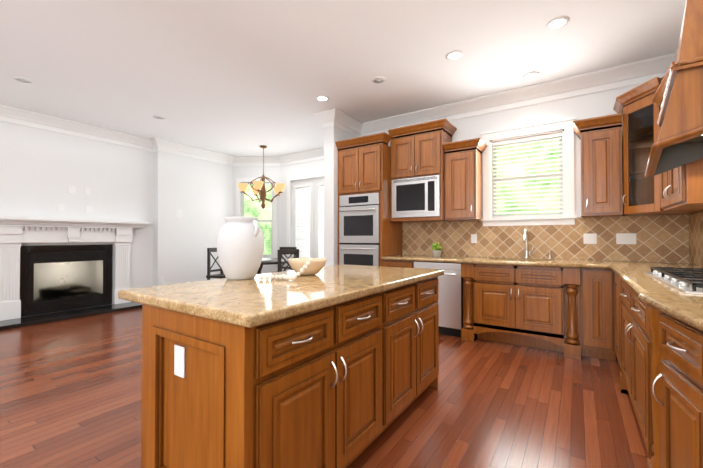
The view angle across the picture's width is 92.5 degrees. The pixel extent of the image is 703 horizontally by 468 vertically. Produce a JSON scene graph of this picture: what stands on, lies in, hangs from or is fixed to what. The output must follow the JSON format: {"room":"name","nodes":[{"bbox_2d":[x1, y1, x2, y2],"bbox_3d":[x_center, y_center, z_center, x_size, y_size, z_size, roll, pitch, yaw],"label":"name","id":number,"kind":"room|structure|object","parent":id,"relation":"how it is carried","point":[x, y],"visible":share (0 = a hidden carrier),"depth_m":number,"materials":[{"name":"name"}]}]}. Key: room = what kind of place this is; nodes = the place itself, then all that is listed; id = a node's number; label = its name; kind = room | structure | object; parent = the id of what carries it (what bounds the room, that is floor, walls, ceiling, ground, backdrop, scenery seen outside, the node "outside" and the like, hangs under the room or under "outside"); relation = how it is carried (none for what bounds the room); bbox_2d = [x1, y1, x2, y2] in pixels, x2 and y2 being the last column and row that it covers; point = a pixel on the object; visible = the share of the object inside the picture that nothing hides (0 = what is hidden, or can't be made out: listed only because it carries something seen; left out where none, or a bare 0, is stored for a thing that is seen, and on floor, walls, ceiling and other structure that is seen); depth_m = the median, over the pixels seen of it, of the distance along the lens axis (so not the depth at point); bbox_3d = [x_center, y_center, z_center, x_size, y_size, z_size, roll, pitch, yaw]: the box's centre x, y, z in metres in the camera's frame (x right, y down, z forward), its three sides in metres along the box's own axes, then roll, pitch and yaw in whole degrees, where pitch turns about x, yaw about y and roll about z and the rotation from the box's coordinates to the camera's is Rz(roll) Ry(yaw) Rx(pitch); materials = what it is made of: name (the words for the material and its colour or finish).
{"room":"kitchen","nodes":[
{"label":"kitchen","id":0,"kind":"room"},
{"bbox_2d":[0,121,232,288],"bbox_3d":[-5.027,-0.263,4.525,0.620,2.970,8.200,0,-1,34],"label":"wall","id":1,"kind":"structure","parent":0,"point":[41,170],"depth_m":5.98,"materials":[{"name":"paint"}]},
{"bbox_2d":[58,204,63,211],"bbox_3d":[-4.439,-0.400,5.144,0.004,0.120,0.075,0,-1,34],"label":"electrical outlet plate","id":2,"kind":"object","parent":1,"relation":"attached to","point":[60,207],"visible":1,"depth_m":5.14,"materials":[{"name":"white plastic"}]},
{"bbox_2d":[20,244,112,316],"bbox_3d":[-4.368,0.675,5.224,0.020,1.008,1.136,0,-1,34],"label":"fireplace surround","id":3,"kind":"object","parent":1,"relation":"attached to","point":[25,251],"visible":0.9,"depth_m":5.08,"materials":[{"name":"black stone"}]},
{"bbox_2d":[28,251,106,308],"bbox_3d":[-4.519,0.677,5.325,0.420,0.806,0.956,0,-1,34],"label":"firebox","id":4,"kind":"object","parent":1,"relation":"attached to","point":[61,278],"visible":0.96,"depth_m":5.17,"materials":[{"name":"black metal"}]},
{"bbox_2d":[68,186,75,193],"bbox_3d":[-4.367,-0.689,5.255,0.004,0.120,0.090,0,-1,34],"label":"electrical outlet plate","id":5,"kind":"object","parent":1,"relation":"attached to","point":[71,189],"visible":1,"depth_m":5.26,"materials":[{"name":"white plastic"}]},
{"bbox_2d":[0,216,148,320],"bbox_3d":[-4.275,0.476,5.164,0.243,1.403,2.100,0,-1,34],"label":"fireplace mantel","id":6,"kind":"object","parent":1,"relation":"attached to","point":[15,232],"visible":1,"depth_m":4.94,"materials":[{"name":"white wood"}]},
{"bbox_2d":[85,187,89,194],"bbox_3d":[-4.255,-0.687,5.421,0.004,0.120,0.075,0,-1,34],"label":"electrical outlet plate","id":7,"kind":"object","parent":1,"relation":"attached to","point":[87,191],"visible":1,"depth_m":5.42,"materials":[{"name":"white plastic"}]},
{"bbox_2d":[86,206,92,212],"bbox_3d":[-4.239,-0.397,5.443,0.004,0.120,0.100,0,-1,34],"label":"electrical outlet plate","id":8,"kind":"object","parent":1,"relation":"attached to","point":[89,209],"visible":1,"depth_m":5.44,"materials":[{"name":"white plastic"}]},
{"bbox_2d":[233,166,280,273],"bbox_3d":[-2.119,-0.226,7.585,1.465,2.970,0.150,0,-1,0],"label":"wall","id":9,"kind":"structure","parent":0,"point":[254,172],"depth_m":7.52,"materials":[{"name":"paint"}]},
{"bbox_2d":[236,178,277,257],"bbox_3d":[-2.119,-0.321,7.552,0.945,1.860,0.180,0,-1,0],"label":"window","id":10,"kind":"structure","parent":9,"relation":"in","point":[273,221],"depth_m":7.50,"materials":[{"name":"white wood"}]},
{"bbox_2d":[247,183,272,256],"bbox_3d":[-2.119,-0.324,7.552,0.705,1.655,0.048,0,-1,0],"label":"blinds","id":11,"kind":"object","parent":10,"relation":"attached to","point":[267,224],"visible":0.33,"depth_m":7.55,"materials":[{"name":"white plastic"}]},
{"bbox_2d":[280,159,323,270],"bbox_3d":[-0.577,-0.234,6.927,2.530,2.970,0.150,0,-1,34],"label":"wall","id":12,"kind":"structure","parent":0,"point":[316,166],"depth_m":7.38,"materials":[{"name":"paint"}]},
{"bbox_2d":[295,184,309,257],"bbox_3d":[-1.052,-0.025,7.213,0.400,2.040,0.040,0,-1,34],"label":"door blinds","id":13,"kind":"object","parent":12,"relation":"attached to","point":[298,228],"visible":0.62,"depth_m":7.21,"materials":[{"name":"white plastic"}]},
{"bbox_2d":[287,172,323,270],"bbox_3d":[-0.796,-0.003,7.029,1.430,2.510,0.120,0,-1,34],"label":"door frame","id":14,"kind":"structure","parent":12,"relation":"attached to","point":[314,214],"depth_m":7.10,"materials":[{"name":"white wood"}]},
{"bbox_2d":[317,183,323,257],"bbox_3d":[-0.529,-0.030,6.862,0.400,2.040,0.040,0,-1,34],"label":"door blinds","id":15,"kind":"object","parent":12,"relation":"attached to","point":[322,223],"visible":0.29,"depth_m":6.93,"materials":[{"name":"white plastic"}]},
{"bbox_2d":[0,308,651,467],"bbox_3d":[-1.776,1.230,2.685,8.150,0.060,8.800,0,-1,34],"label":"floor","id":16,"kind":"structure","parent":0,"point":[70,393],"depth_m":2.31,"materials":[{"name":"brown wood"}]},
{"bbox_2d":[0,301,141,329],"bbox_3d":[-4.196,1.203,5.054,0.488,0.050,1.880,0,-1,34],"label":"hearth","id":17,"kind":"object","parent":16,"relation":"on","point":[48,318],"visible":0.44,"depth_m":4.92,"materials":[{"name":"black stone"}]},
{"bbox_2d":[206,248,223,279],"bbox_3d":[-2.467,0.755,6.465,0.420,0.979,0.440,0,-1,19],"label":"chair","id":18,"kind":"object","parent":16,"relation":"on","point":[209,270],"visible":0.46,"depth_m":6.36,"materials":[{"name":"brown wood"}]},
{"bbox_2d":[141,290,388,467],"bbox_3d":[-0.372,0.748,1.660,0.710,0.880,0.926,0,-1,34],"label":"base cabinet","id":19,"kind":"object","parent":16,"relation":"on","point":[347,384],"depth_m":1.33,"materials":[{"name":"brown wood"}]},
{"bbox_2d":[174,345,184,377],"bbox_3d":[-0.688,0.509,1.345,0.070,0.120,0.008,0,-1,34],"label":"outlet","id":20,"kind":"object","parent":19,"relation":"attached to","point":[179,361],"visible":1,"depth_m":1.34,"materials":[{"name":"white plastic"}]},
{"bbox_2d":[257,258,288,273],"bbox_3d":[-1.729,0.862,6.212,1.300,0.759,1.300,0,-1,34],"label":"dining table","id":21,"kind":"object","parent":16,"relation":"on","point":[267,261],"visible":0.17,"depth_m":6.11,"materials":[{"name":"brown wood"}]},
{"bbox_2d":[271,247,296,272],"bbox_3d":[-1.413,0.761,6.926,0.440,0.979,0.420,0,-1,24],"label":"chair","id":22,"kind":"object","parent":16,"relation":"on","point":[282,248],"visible":0.21,"depth_m":7.09,"materials":[{"name":"brown wood"}]},
{"bbox_2d":[278,249,298,271],"bbox_3d":[-1.167,0.746,5.672,0.420,0.979,0.440,-1,-1,44],"label":"chair","id":23,"kind":"object","parent":16,"relation":"on","point":[288,251],"visible":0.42,"depth_m":5.50,"materials":[{"name":"brown wood"}]},
{"bbox_2d":[335,132,402,265],"bbox_3d":[0.289,-0.051,4.899,0.803,2.555,0.683,0,-1,34],"label":"tall cabinet","id":24,"kind":"object","parent":16,"relation":"on","point":[364,167],"visible":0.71,"depth_m":4.64,"materials":[{"name":"brown wood"}]},
{"bbox_2d":[339,193,379,265],"bbox_3d":[0.249,0.077,4.896,0.644,1.256,0.669,0,-1,34],"label":"double oven","id":25,"kind":"object","parent":24,"relation":"in","point":[359,229],"visible":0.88,"depth_m":4.64,"materials":[{"name":"white metal"}]},
{"bbox_2d":[381,255,604,268],"bbox_3d":[1.545,0.315,4.032,2.370,0.042,0.714,0,-1,34],"label":"countertop","id":26,"kind":"structure","parent":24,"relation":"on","point":[596,264],"depth_m":3.69,"materials":[{"name":"beige stone"}]},
{"bbox_2d":[431,242,441,256],"bbox_3d":[1.144,0.204,4.502,0.138,0.191,0.137,0,-1,34],"label":"potted plant","id":27,"kind":"object","parent":26,"relation":"on","point":[436,246],"visible":1,"depth_m":4.46,"materials":[{"name":"green plant"}]},
{"bbox_2d":[523,229,533,258],"bbox_3d":[2.061,0.114,3.926,0.108,0.357,0.248,0,-1,34],"label":"faucet","id":28,"kind":"object","parent":26,"relation":"on","point":[525,238],"visible":1,"depth_m":4.00,"materials":[{"name":"silver metal"}]},
{"bbox_2d":[383,260,413,267],"bbox_3d":[0.758,0.783,4.580,0.446,0.879,0.672,0,-1,34],"label":"base cabinet","id":29,"kind":"object","parent":16,"relation":"on","point":[398,263],"visible":0.08,"depth_m":4.33,"materials":[{"name":"brown wood"}]},
{"bbox_2d":[389,277,438,425],"bbox_3d":[0.140,0.757,2.422,0.710,0.880,0.912,0,-1,34],"label":"base cabinet","id":30,"kind":"object","parent":16,"relation":"on","point":[413,308],"depth_m":2.16,"materials":[{"name":"brown wood"}]},
{"bbox_2d":[118,265,443,327],"bbox_3d":[-0.193,0.292,2.103,0.950,0.042,1.870,0,-1,34],"label":"countertop","id":31,"kind":"structure","parent":30,"relation":"on","point":[255,301],"depth_m":1.55,"materials":[{"name":"beige stone"}]},
{"bbox_2d":[216,216,263,279],"bbox_3d":[-0.671,0.085,2.040,0.320,0.370,0.276,0,-1,34],"label":"ceramic vase","id":32,"kind":"object","parent":31,"relation":"on","point":[240,244],"visible":1,"depth_m":1.94,"materials":[{"name":"white ceramic"}]},
{"bbox_2d":[259,258,312,279],"bbox_3d":[-0.384,0.204,1.970,0.260,0.128,0.193,0,-1,34],"label":"bead garland","id":33,"kind":"object","parent":31,"relation":"on","point":[289,277],"visible":1,"depth_m":1.96,"materials":[{"name":"beige wood"}]},
{"bbox_2d":[288,258,326,274],"bbox_3d":[-0.295,0.220,2.256,0.260,0.105,0.260,0,-1,34],"label":"bowl","id":34,"kind":"object","parent":31,"relation":"on","point":[316,266],"visible":0.83,"depth_m":2.17,"materials":[{"name":"beige ceramic"}]},
{"bbox_2d":[414,261,462,336],"bbox_3d":[1.175,0.782,4.269,0.586,0.875,0.664,0,-1,34],"label":"dishwasher","id":35,"kind":"object","parent":16,"relation":"on","point":[450,297],"visible":0.4,"depth_m":3.96,"materials":[{"name":"silver metal"}]},
{"bbox_2d":[461,263,580,359],"bbox_3d":[1.895,0.774,3.792,1.133,0.879,0.712,0,-1,34],"label":"base cabinet","id":36,"kind":"object","parent":16,"relation":"on","point":[536,307],"visible":0.94,"depth_m":3.50,"materials":[{"name":"brown wood"}]},
{"bbox_2d":[580,268,615,361],"bbox_3d":[2.505,0.770,3.437,0.271,0.879,0.622,0,-1,34],"label":"base cabinet","id":37,"kind":"object","parent":16,"relation":"on","point":[597,294],"visible":0.94,"depth_m":3.19,"materials":[{"name":"brown wood"}]},
{"bbox_2d":[615,273,618,362],"bbox_3d":[2.499,0.760,2.650,0.642,0.880,0.700,0,-1,34],"label":"base cabinet","id":38,"kind":"object","parent":16,"relation":"on","point":[616,276],"depth_m":2.86,"materials":[{"name":"brown wood"}]},
{"bbox_2d":[619,277,635,410],"bbox_3d":[2.023,0.751,1.937,0.638,0.880,1.216,0,-1,34],"label":"base cabinet","id":39,"kind":"object","parent":16,"relation":"on","point":[626,293],"depth_m":2.28,"materials":[{"name":"brown wood"}]},
{"bbox_2d":[605,261,702,331],"bbox_3d":[1.851,0.287,1.731,0.689,0.042,4.194,0,-1,34],"label":"countertop","id":40,"kind":"structure","parent":39,"relation":"on","point":[659,295],"depth_m":1.52,"materials":[{"name":"beige stone"}]},
{"bbox_2d":[645,267,702,293],"bbox_3d":[1.987,0.244,1.807,0.490,0.044,1.080,0,-1,34],"label":"gas cooktop","id":41,"kind":"object","parent":40,"relation":"in","point":[690,281],"visible":1,"depth_m":1.85,"materials":[{"name":"silver metal"}]},
{"bbox_2d":[635,293,658,467],"bbox_3d":[1.593,0.744,1.320,0.663,0.880,0.414,0,-1,34],"label":"base cabinet","id":42,"kind":"object","parent":16,"relation":"on","point":[646,316],"depth_m":1.61,"materials":[{"name":"brown wood"}]},
{"bbox_2d":[659,311,679,467],"bbox_3d":[1.420,0.741,1.040,0.639,0.880,0.399,0,-1,34],"label":"base cabinet","id":43,"kind":"object","parent":16,"relation":"on","point":[659,355],"depth_m":1.31,"materials":[{"name":"brown wood"}]},
{"bbox_2d":[671,317,702,467],"bbox_3d":[1.043,0.734,0.479,0.638,0.880,1.109,0,-1,34],"label":"base cabinet","id":44,"kind":"object","parent":16,"relation":"on","point":[690,338],"depth_m":1.14,"materials":[{"name":"brown wood"}]},
{"bbox_2d":[324,126,357,266],"bbox_3d":[0.129,-0.250,5.549,0.180,2.970,1.650,0,-1,34],"label":"wall","id":45,"kind":"structure","parent":0,"point":[332,135],"depth_m":4.87,"materials":[{"name":"paint"}]},
{"bbox_2d":[0,0,685,155],"bbox_3d":[-1.776,-1.810,2.721,8.150,0.080,8.800,0,-1,34],"label":"ceiling","id":46,"kind":"structure","parent":0,"point":[240,77],"depth_m":3.34,"materials":[{"name":"paint"}]},
{"bbox_2d":[13,76,33,83],"bbox_3d":[-3.735,-1.751,3.832,0.170,0.010,0.170,0,-1,34],"label":"recessed light","id":47,"kind":"object","parent":46,"relation":"in","point":[23,80],"visible":1,"depth_m":3.83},
{"bbox_2d":[153,115,165,119],"bbox_3d":[-2.857,-1.736,5.013,0.170,0.010,0.170,0,-1,34],"label":"recessed light","id":48,"kind":"object","parent":46,"relation":"in","point":[159,117],"visible":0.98,"depth_m":5.01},
{"bbox_2d":[238,145,285,208],"bbox_3d":[-1.707,-1.107,6.624,0.919,1.228,0.887,0,-1,34],"label":"chandelier","id":49,"kind":"object","parent":46,"relation":"hanging from","point":[262,192],"visible":1,"depth_m":6.53,"materials":[{"name":"brown metal"}]},
{"bbox_2d":[316,95,328,100],"bbox_3d":[-0.374,-1.745,4.333,0.170,0.010,0.170,0,-1,34],"label":"recessed light","id":50,"kind":"object","parent":46,"relation":"in","point":[322,98],"visible":1,"depth_m":4.33,"materials":[{"name":"white"}]},
{"bbox_2d":[371,76,385,83],"bbox_3d":[0.309,-1.751,3.826,0.170,0.010,0.170,0,-1,34],"label":"recessed light","id":51,"kind":"object","parent":46,"relation":"in","point":[379,79],"visible":1,"depth_m":3.81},
{"bbox_2d":[446,50,462,59],"bbox_3d":[1.015,-1.757,3.316,0.170,0.010,0.170,0,-1,34],"label":"recessed light","id":52,"kind":"object","parent":46,"relation":"in","point":[454,55],"visible":1,"depth_m":3.31,"materials":[{"name":"white"}]},
{"bbox_2d":[522,71,539,78],"bbox_3d":[1.987,-1.752,3.723,0.170,0.010,0.170,0,-1,34],"label":"recessed light","id":53,"kind":"object","parent":46,"relation":"in","point":[532,75],"visible":1,"depth_m":3.72,"materials":[{"name":"white"}]},
{"bbox_2d":[546,16,569,29],"bbox_3d":[1.726,-1.763,2.814,0.170,0.010,0.170,0,-1,34],"label":"recessed light","id":54,"kind":"object","parent":46,"relation":"in","point":[557,22],"visible":1,"depth_m":2.81,"materials":[{"name":"white"}]},
{"bbox_2d":[387,84,686,262],"bbox_3d":[1.769,-0.264,4.412,3.810,2.970,0.150,0,-1,34],"label":"wall","id":55,"kind":"structure","parent":0,"point":[598,104],"depth_m":3.92,"materials":[{"name":"paint"}]},
{"bbox_2d":[0,48,677,165],"bbox_3d":[-1.727,-1.672,2.506,7.470,0.200,8.500,0,-1,34],"label":"crown molding","id":56,"kind":"structure","parent":55,"relation":"attached to","point":[625,75],"depth_m":4.75,"materials":[{"name":"white wood"}]},
{"bbox_2d":[388,118,486,221],"bbox_3d":[1.129,-0.806,4.476,1.199,1.255,0.463,0,-1,34],"label":"upper cabinet","id":57,"kind":"object","parent":55,"relation":"attached to","point":[430,148],"visible":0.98,"depth_m":4.28,"materials":[{"name":"brown wood"}]},
{"bbox_2d":[392,175,439,217],"bbox_3d":[0.938,-0.484,4.602,0.674,0.521,0.400,0,-1,34],"label":"built-in microwave","id":58,"kind":"object","parent":57,"relation":"in","point":[416,197],"visible":0.9,"depth_m":4.42,"materials":[{"name":"white metal"}]},
{"bbox_2d":[481,117,576,225],"bbox_3d":[2.145,-0.710,4.134,1.030,1.215,0.200,0,-1,34],"label":"window","id":59,"kind":"structure","parent":55,"relation":"in","point":[564,126],"depth_m":4.03,"materials":[{"name":"white wood"}]},
{"bbox_2d":[492,132,562,217],"bbox_3d":[2.136,-0.693,4.122,0.760,0.970,0.040,0,-1,34],"label":"window blinds","id":60,"kind":"object","parent":59,"relation":"attached to","point":[530,139],"visible":0.88,"depth_m":4.10,"materials":[{"name":"white plastic"}]},
{"bbox_2d":[402,215,685,262],"bbox_3d":[2.015,0.057,4.143,3.030,0.475,0.012,0,-1,34],"label":"tile backsplash","id":61,"kind":"structure","parent":55,"relation":"attached to","point":[671,238],"depth_m":3.86,"materials":[{"name":"tile"}]},
{"bbox_2d":[471,234,476,242],"bbox_3d":[1.604,0.061,4.404,0.075,0.115,0.007,0,-1,34],"label":"outlet","id":62,"kind":"object","parent":61,"relation":"attached to","point":[473,238],"visible":1,"depth_m":4.40,"materials":[{"name":"white plastic"}]},
{"bbox_2d":[583,233,596,243],"bbox_3d":[2.633,0.052,3.713,0.120,0.115,0.007,0,-1,34],"label":"light switch","id":63,"kind":"object","parent":61,"relation":"attached to","point":[589,238],"visible":1,"depth_m":3.71,"materials":[{"name":"white plastic"}]},
{"bbox_2d":[616,233,635,243],"bbox_3d":[2.891,0.050,3.540,0.165,0.115,0.007,0,-1,34],"label":"light switch","id":64,"kind":"object","parent":61,"relation":"attached to","point":[625,238],"visible":1,"depth_m":3.54,"materials":[{"name":"white plastic"}]},
{"bbox_2d":[573,113,622,216],"bbox_3d":[2.579,-0.682,3.542,0.401,0.985,0.393,0,-1,34],"label":"upper cabinet","id":65,"kind":"object","parent":55,"relation":"attached to","point":[601,170],"visible":1,"depth_m":3.40,"materials":[{"name":"brown wood"}]},
{"bbox_2d":[686,211,702,265],"bbox_3d":[2.133,-0.163,1.550,0.012,0.852,4.188,0,-1,34],"label":"tile backsplash","id":66,"kind":"structure","parent":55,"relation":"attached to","point":[694,222],"depth_m":3.12,"materials":[{"name":"tile"}]},
{"bbox_3d":[1.260,-0.316,0.104,0.150,2.970,7.870,0,-1,34],"label":"wall","id":67,"kind":"structure","parent":0,"visible":0},
{"bbox_2d":[613,76,702,215],"bbox_3d":[2.866,-0.777,3.164,0.586,1.165,0.703,0,-1,34],"label":"upper cabinet","id":68,"kind":"object","parent":67,"relation":"attached to","point":[638,108],"visible":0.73,"depth_m":3.14,"materials":[{"name":"brown wood"}]},
{"bbox_2d":[644,0,702,176],"bbox_3d":[1.974,-1.093,1.864,0.614,1.371,1.028,0,-1,34],"label":"range hood","id":69,"kind":"object","parent":67,"relation":"attached to","point":[679,143],"visible":1,"depth_m":1.58,"materials":[{"name":"brown wood"}]},
{"bbox_2d":[652,61,702,210],"bbox_3d":[2.576,-0.695,2.531,0.363,0.985,0.752,0,-1,34],"label":"upper cabinet","id":70,"kind":"object","parent":67,"relation":"attached to","point":[681,188],"visible":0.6,"depth_m":2.40,"materials":[{"name":"brown wood"}]},
{"label":"outside","id":71,"kind":"structure","parent":0,"visible":0},
{"bbox_2d":[244,185,271,254],"bbox_3d":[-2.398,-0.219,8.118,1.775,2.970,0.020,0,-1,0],"label":"view from the nook","id":72,"kind":"structure","parent":71,"point":[260,213],"depth_m":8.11,"materials":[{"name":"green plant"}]},
{"bbox_2d":[304,187,323,256],"bbox_3d":[-0.208,-0.229,7.324,2.200,2.970,0.020,0,-1,34],"label":"door","id":73,"kind":"structure","parent":71,"point":[309,221],"depth_m":7.84,"materials":[{"name":"white"}]},
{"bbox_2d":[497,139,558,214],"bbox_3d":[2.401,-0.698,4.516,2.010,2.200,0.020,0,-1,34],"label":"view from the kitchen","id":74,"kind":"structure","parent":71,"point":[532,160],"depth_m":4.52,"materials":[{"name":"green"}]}
]}

